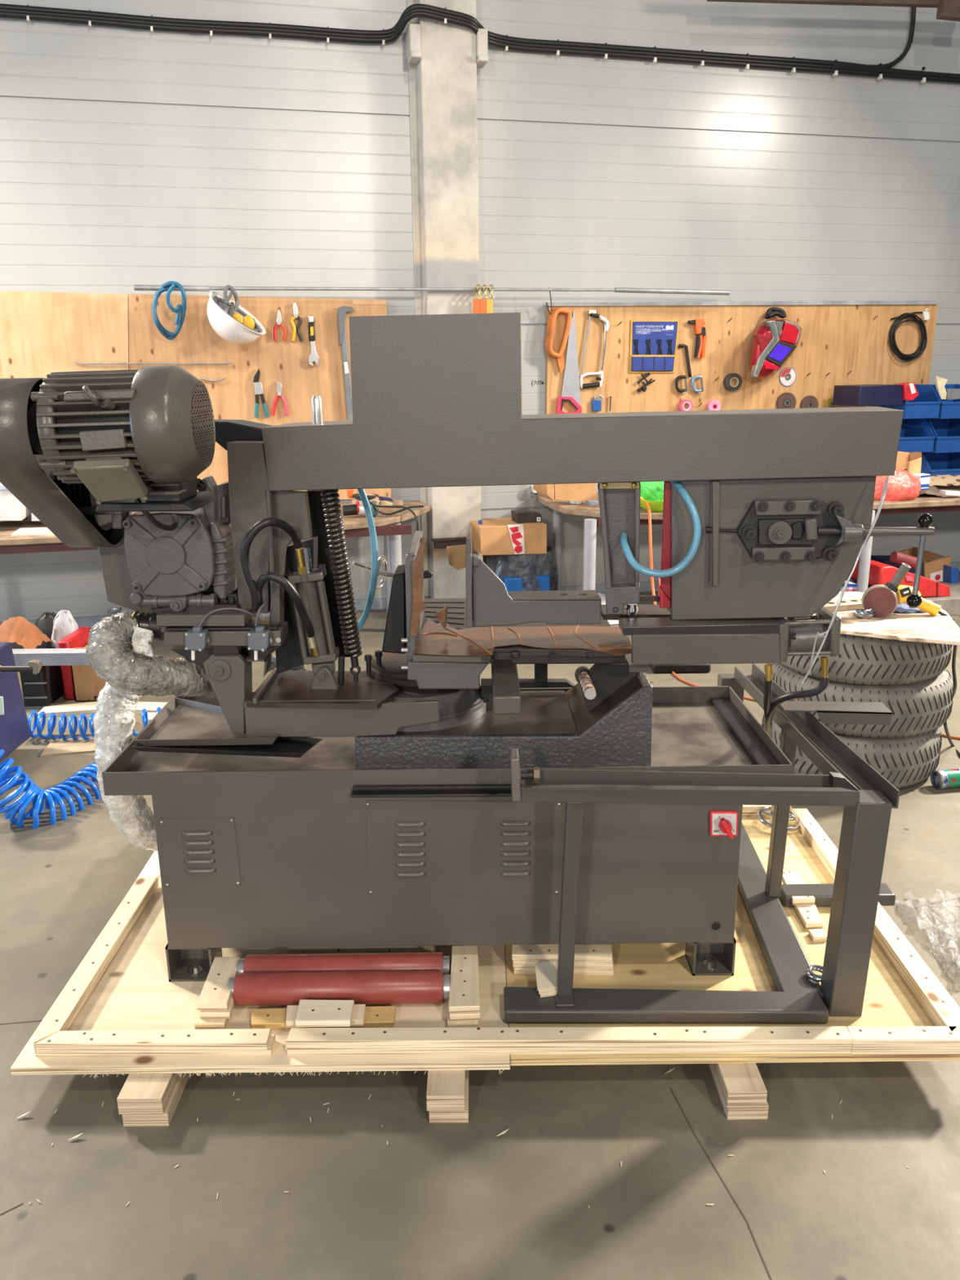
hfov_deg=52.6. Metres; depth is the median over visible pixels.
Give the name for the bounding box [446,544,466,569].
paper
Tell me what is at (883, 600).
grinder
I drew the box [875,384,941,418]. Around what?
storage bin
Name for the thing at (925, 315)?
power cable
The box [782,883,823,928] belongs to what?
plywood offcut
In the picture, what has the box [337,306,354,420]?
wrench
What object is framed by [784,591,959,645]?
wooden board
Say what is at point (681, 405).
tape roll
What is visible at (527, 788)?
metal rod
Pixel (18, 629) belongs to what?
rag
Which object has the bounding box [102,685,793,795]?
tray
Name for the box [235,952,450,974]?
roller
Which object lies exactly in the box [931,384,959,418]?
storage bin
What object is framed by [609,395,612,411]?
pin
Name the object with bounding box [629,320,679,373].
tool pouch
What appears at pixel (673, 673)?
cord
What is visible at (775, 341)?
mask
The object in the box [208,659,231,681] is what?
washer
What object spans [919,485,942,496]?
rag
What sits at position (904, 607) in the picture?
rag
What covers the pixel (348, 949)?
plywood offcut
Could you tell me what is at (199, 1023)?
plywood offcut
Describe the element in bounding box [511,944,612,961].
plywood offcut
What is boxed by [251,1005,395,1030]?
plywood offcut
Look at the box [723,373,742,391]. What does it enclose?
tape roll
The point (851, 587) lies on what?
carton
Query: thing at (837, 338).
board
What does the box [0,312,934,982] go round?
bandsaw
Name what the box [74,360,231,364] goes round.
rod
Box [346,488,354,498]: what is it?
spray bottle
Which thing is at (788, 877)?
plywood offcut
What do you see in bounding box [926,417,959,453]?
storage bin
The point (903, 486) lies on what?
bag
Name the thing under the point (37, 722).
coiled hose
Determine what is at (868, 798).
stand
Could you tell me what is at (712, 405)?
tape roll
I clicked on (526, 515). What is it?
box
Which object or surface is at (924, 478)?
packet
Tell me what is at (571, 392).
saw
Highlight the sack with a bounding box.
[51,609,78,648]
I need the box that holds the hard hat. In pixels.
[206,284,266,343]
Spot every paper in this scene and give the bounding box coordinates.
[410,536,426,635]
[413,617,631,655]
[435,605,448,629]
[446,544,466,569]
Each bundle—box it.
[0,3,959,83]
[488,546,558,591]
[545,287,572,373]
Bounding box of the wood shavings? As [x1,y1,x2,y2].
[16,1067,908,1208]
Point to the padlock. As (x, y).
(596, 403)
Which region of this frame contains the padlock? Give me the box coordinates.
[591,394,604,410]
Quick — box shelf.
[921,572,959,615]
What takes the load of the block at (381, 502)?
on the workbench at (389, 526)
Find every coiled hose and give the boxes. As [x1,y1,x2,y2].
[0,749,100,828]
[27,706,161,740]
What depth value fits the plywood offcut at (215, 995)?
2.23 m
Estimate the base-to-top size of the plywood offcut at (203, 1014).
0.017 m
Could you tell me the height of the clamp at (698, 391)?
0.125 m
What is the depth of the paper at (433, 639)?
2.29 m
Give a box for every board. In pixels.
[0,291,391,499]
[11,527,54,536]
[546,300,938,413]
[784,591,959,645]
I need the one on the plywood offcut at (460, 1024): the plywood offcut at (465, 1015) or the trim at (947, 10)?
the plywood offcut at (465, 1015)
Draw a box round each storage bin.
[832,384,903,406]
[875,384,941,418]
[897,418,935,452]
[920,452,959,475]
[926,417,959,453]
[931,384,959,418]
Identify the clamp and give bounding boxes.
[675,375,687,394]
[691,375,703,395]
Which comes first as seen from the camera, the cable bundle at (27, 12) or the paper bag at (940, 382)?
the cable bundle at (27, 12)
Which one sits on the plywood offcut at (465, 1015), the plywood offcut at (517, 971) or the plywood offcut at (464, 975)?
the plywood offcut at (464, 975)
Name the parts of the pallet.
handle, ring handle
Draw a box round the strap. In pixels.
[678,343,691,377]
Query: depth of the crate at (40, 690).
4.54 m
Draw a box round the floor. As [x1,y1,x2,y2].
[0,571,959,1279]
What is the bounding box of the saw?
[556,311,581,413]
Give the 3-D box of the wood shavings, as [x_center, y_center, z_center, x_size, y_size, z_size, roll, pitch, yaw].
[-0.069,1.004,1.977,1.802,0.009,0.364,-1,16,0]
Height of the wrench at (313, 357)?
0.294 m
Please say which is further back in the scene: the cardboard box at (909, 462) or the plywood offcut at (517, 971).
the cardboard box at (909, 462)
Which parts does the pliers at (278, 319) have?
handle, handle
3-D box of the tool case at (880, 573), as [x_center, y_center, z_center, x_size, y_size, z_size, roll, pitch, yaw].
[2.653,-0.397,6.133,0.516,0.219,0.326,-4,16,-13]
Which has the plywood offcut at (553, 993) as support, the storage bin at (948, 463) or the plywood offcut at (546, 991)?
the plywood offcut at (546, 991)
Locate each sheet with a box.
[40,737,95,756]
[597,592,618,624]
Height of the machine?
0.463 m
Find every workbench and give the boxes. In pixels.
[0,500,430,613]
[536,484,959,592]
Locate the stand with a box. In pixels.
[503,663,899,1023]
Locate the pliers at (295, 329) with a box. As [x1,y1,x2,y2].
[289,302,303,341]
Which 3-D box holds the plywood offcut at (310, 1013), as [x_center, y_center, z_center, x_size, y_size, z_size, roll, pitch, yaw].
[-0.343,0.824,2.149,0.123,0.018,0.075,-1,16,0]
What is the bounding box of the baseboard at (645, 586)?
[0,561,959,628]
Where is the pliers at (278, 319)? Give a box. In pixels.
[273,309,286,340]
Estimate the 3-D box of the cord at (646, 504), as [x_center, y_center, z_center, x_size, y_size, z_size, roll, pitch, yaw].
[0.955,-0.481,5.486,0.027,0.572,0.516,-1,16,-2]
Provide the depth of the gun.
6.35 m
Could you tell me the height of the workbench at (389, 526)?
0.700 m
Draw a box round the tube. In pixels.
[889,551,916,568]
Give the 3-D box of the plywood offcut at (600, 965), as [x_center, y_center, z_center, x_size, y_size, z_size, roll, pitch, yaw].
[0.202,0.777,2.364,0.243,0.017,0.049,0,16,2]
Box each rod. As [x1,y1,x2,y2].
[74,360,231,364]
[133,284,729,295]
[200,377,225,382]
[520,783,859,793]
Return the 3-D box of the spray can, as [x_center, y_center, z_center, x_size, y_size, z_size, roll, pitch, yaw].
[1.774,0.507,3.584,0.208,0.068,0.068,-3,16,-9]
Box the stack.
[351,493,379,505]
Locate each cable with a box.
[368,500,423,530]
[888,308,929,361]
[942,644,959,756]
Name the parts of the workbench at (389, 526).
bench rail, leg, leg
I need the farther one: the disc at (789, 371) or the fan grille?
the disc at (789, 371)
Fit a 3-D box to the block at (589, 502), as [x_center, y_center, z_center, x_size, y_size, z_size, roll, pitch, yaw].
[0.657,-0.806,5.710,0.062,0.028,0.060,-4,16,-13]
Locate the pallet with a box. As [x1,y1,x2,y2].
[10,804,959,1126]
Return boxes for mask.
[749,306,801,380]
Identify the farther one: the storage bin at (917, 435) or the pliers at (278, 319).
the storage bin at (917, 435)
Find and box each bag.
[35,612,57,648]
[640,480,670,507]
[873,469,920,501]
[934,376,947,399]
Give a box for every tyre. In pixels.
[761,715,942,788]
[771,663,954,737]
[778,618,952,684]
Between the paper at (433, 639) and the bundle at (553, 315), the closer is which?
the paper at (433, 639)
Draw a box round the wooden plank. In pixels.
[37,701,166,717]
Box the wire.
[801,476,888,684]
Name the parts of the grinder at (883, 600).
handle, label plate, cord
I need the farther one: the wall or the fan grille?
the wall
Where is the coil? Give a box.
[151,280,186,340]
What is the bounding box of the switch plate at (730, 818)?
[711,813,736,835]
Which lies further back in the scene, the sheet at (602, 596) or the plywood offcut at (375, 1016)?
the sheet at (602, 596)
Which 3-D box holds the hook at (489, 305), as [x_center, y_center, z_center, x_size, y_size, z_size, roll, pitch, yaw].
[0.057,-2.018,5.847,0.055,0.226,0.031,-4,16,-13]
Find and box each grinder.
[342,500,378,516]
[861,562,954,620]
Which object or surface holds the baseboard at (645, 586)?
attached to the wall
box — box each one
[57,626,89,699]
[71,643,133,702]
[470,517,546,555]
[511,508,541,523]
[533,483,596,501]
[895,451,921,475]
[898,546,951,581]
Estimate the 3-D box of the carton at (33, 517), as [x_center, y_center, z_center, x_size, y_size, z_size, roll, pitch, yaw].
[-2.402,-0.732,5.414,0.146,0.106,0.250,-4,16,-13]
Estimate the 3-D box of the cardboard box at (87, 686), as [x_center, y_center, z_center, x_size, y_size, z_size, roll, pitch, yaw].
[-1.817,0.114,4.751,0.224,0.288,0.430,-1,16,0]
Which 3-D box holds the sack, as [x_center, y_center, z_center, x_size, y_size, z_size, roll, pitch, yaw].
[-2.042,0.038,4.805,0.134,0.384,0.142,7,17,25]
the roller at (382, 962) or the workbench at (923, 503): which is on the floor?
the workbench at (923, 503)
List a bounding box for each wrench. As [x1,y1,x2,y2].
[307,315,319,366]
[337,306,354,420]
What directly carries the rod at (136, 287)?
attached to the wall
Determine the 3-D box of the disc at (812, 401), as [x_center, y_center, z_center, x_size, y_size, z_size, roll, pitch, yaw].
[2.263,-1.613,6.679,0.128,0.128,0.022,-4,16,-13]
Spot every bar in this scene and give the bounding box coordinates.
[12,648,90,666]
[823,597,862,611]
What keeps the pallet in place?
on the floor
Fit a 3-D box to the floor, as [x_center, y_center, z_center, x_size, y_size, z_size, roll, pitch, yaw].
[0.258,0.739,3.163,14.500,0.120,12.700,-1,16,0]
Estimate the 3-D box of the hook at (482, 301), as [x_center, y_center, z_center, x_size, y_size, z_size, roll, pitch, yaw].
[0.019,-2.015,5.838,0.055,0.226,0.031,-4,16,-13]
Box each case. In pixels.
[648,663,711,673]
[850,558,950,597]
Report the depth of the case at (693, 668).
4.95 m
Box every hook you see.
[472,284,481,313]
[479,284,488,313]
[485,284,494,313]
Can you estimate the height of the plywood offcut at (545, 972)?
0.006 m
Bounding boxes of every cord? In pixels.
[640,497,657,604]
[671,671,755,701]
[941,733,959,739]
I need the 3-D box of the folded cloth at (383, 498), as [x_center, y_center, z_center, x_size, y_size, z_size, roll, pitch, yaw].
[-0.560,-0.842,5.787,0.085,0.029,0.050,-4,16,-13]
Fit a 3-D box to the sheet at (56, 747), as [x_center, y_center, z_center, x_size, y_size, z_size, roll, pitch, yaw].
[-1.700,0.444,4.066,0.212,0.008,0.182,-3,16,-7]
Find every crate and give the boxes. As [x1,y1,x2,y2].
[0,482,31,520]
[19,647,64,708]
[871,555,923,576]
[926,560,959,583]
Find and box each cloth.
[378,496,393,501]
[928,474,959,485]
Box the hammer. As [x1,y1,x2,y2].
[0,659,42,674]
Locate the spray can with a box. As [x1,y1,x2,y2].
[930,768,959,788]
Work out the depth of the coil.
5.45 m
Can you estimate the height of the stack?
0.077 m
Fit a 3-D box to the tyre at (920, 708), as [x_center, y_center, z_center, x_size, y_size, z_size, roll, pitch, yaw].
[1.467,0.184,3.769,0.667,0.199,0.663,-1,16,0]
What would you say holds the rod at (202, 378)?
attached to the board at (42, 334)
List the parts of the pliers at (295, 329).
handle, handle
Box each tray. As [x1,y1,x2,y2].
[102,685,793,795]
[132,729,322,757]
[134,697,279,746]
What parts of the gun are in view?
handle, handle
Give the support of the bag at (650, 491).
on the workbench at (923, 503)
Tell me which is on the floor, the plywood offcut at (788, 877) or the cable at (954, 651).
the cable at (954, 651)
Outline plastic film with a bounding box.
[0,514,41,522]
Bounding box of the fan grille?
[191,382,215,464]
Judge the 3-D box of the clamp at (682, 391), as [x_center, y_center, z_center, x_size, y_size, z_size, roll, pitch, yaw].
[1.329,-1.683,6.418,0.089,0.125,0.022,-4,16,-13]
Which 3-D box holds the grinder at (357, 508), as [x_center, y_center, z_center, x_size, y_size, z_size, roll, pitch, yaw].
[-0.677,-0.746,5.530,0.207,0.092,0.086,-4,16,-11]
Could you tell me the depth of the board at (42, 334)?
5.70 m
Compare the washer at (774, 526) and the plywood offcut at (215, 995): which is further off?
the plywood offcut at (215, 995)
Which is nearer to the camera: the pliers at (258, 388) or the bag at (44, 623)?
the bag at (44, 623)
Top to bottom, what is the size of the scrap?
0.041 m
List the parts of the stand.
plate, leg, rail, post, leg, rail rod, corner post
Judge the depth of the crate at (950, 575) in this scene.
6.43 m
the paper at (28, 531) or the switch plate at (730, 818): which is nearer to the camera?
the switch plate at (730, 818)
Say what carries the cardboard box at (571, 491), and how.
on the workbench at (923, 503)
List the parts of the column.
bracket plate, bracket plate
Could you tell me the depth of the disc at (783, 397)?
6.62 m
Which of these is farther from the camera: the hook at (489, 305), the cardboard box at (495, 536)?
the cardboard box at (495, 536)
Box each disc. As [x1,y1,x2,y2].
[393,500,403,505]
[776,392,795,408]
[778,367,795,386]
[800,395,818,408]
[824,397,839,407]
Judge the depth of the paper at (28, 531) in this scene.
5.06 m
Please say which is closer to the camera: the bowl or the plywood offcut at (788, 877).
the plywood offcut at (788, 877)
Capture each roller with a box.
[227,970,450,1005]
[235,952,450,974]
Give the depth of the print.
6.13 m
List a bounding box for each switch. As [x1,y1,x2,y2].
[185,629,208,651]
[248,629,271,651]
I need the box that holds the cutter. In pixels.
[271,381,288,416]
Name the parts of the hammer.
handle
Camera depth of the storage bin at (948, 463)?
6.92 m
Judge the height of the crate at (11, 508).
0.201 m
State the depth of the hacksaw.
6.23 m
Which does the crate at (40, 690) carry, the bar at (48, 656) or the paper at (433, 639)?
the bar at (48, 656)
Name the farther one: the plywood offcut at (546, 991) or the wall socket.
the wall socket
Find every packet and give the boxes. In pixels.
[894,382,919,400]
[912,473,930,490]
[942,388,959,399]
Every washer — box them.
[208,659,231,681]
[768,520,791,544]
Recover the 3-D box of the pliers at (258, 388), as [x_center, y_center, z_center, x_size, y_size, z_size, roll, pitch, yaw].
[-1.317,-1.479,5.824,0.080,0.285,0.020,-4,16,-13]
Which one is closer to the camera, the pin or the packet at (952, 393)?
the pin
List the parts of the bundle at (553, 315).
tie cord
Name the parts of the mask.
panel, grey green panel, chin panel, grey green panel, len frame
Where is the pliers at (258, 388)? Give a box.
[253,368,268,417]
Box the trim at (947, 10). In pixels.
[706,0,959,21]
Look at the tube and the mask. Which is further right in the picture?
the tube
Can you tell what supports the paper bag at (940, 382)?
in the storage bin at (948, 409)
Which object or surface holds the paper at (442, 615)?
on the paper at (433, 639)
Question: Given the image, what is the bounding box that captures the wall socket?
[530,484,537,493]
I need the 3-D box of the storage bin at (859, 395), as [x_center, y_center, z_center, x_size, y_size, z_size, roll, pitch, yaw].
[2.604,-1.643,6.517,0.336,0.131,0.300,-4,16,-13]
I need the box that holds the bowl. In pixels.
[640,496,663,511]
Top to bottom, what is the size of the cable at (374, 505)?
0.267 m
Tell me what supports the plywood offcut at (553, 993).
on the stand
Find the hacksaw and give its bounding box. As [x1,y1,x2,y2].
[579,309,609,388]
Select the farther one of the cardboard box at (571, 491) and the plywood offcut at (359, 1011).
the cardboard box at (571, 491)
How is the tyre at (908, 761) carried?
on the floor
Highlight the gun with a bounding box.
[687,319,706,358]
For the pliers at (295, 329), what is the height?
0.223 m
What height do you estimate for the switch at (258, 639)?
0.044 m
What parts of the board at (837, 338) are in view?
rail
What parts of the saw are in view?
handle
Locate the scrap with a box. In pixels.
[852,608,875,618]
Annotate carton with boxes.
[31,512,39,521]
[840,580,857,591]
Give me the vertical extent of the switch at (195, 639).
0.044 m
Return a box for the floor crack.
[0,897,959,1279]
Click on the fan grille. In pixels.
(202, 421)
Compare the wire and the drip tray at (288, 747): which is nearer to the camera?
the wire
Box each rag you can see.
[0,616,52,648]
[894,603,924,613]
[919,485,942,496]
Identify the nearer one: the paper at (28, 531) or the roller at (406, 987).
the roller at (406, 987)
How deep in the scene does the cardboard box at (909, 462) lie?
6.17 m
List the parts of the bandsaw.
motor, name plate, terminal lid, motor, access panel, gusset plate, bow plate, bow arm, tie rod, tie rod, arm, tie rod, tie rod, spring plate, spring rod, swing arm, stop post, wheel handle, turntable plate, riser plate, hanger rail, access panel, jaw plate, bow frame, guide arm, guide clamp plate, switch frame, switch knob, tensioner plate, spring seat, tie rod, tie rod, tie rod, ball knob, ball knob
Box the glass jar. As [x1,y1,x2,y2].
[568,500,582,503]
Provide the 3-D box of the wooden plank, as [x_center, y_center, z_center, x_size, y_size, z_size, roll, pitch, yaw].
[-1.681,0.317,4.500,0.675,0.020,0.167,-1,16,0]
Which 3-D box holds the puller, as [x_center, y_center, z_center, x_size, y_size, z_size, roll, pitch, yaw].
[1.086,-1.686,6.358,0.124,0.125,0.022,-4,16,-13]
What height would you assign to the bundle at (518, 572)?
0.390 m
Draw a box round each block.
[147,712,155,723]
[378,500,392,506]
[585,499,598,506]
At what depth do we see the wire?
2.02 m
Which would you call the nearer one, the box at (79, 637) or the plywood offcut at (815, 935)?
the plywood offcut at (815, 935)
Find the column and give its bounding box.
[404,0,488,598]
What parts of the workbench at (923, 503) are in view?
leg, leg, bench rail, leg, leg, power strip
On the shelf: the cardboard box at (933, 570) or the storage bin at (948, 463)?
the cardboard box at (933, 570)
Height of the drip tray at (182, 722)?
0.023 m
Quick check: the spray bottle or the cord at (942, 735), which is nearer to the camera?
the cord at (942, 735)
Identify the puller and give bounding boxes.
[636,372,655,391]
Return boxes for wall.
[0,0,959,622]
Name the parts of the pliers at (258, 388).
handle, handle, handle, handle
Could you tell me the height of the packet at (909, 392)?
0.117 m
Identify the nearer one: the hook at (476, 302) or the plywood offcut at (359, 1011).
the plywood offcut at (359, 1011)
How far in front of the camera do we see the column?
5.70 m
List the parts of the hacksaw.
blade, handle frame, frame corner, frame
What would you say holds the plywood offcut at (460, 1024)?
on the pallet
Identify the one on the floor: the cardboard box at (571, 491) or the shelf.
the shelf
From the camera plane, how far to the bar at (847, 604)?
3.66 m
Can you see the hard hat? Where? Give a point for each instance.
(228, 319)
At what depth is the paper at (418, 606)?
2.15 m
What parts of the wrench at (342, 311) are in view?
handle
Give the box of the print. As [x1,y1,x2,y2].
[920,484,928,487]
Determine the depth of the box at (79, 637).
4.64 m
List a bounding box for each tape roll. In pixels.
[678,399,693,411]
[706,400,720,410]
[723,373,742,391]
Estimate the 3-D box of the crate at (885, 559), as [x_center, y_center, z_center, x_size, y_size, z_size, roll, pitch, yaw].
[2.741,-0.488,6.420,0.299,0.126,0.200,-4,16,-13]
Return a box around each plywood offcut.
[194,1010,227,1028]
[196,956,240,1010]
[199,997,234,1018]
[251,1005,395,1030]
[285,1004,365,1027]
[287,946,418,954]
[295,1000,354,1026]
[447,962,478,1027]
[448,946,479,1013]
[449,963,479,1021]
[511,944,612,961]
[512,956,613,968]
[513,964,613,975]
[534,961,556,991]
[538,964,557,994]
[540,991,557,997]
[782,871,814,905]
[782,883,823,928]
[808,928,826,942]
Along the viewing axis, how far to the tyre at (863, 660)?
3.42 m
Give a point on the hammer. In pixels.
(34, 666)
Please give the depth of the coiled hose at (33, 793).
3.39 m
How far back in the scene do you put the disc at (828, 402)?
6.71 m
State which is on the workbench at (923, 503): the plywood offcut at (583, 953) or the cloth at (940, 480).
the cloth at (940, 480)
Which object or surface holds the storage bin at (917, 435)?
on the storage bin at (948, 463)
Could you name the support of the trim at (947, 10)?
attached to the wall

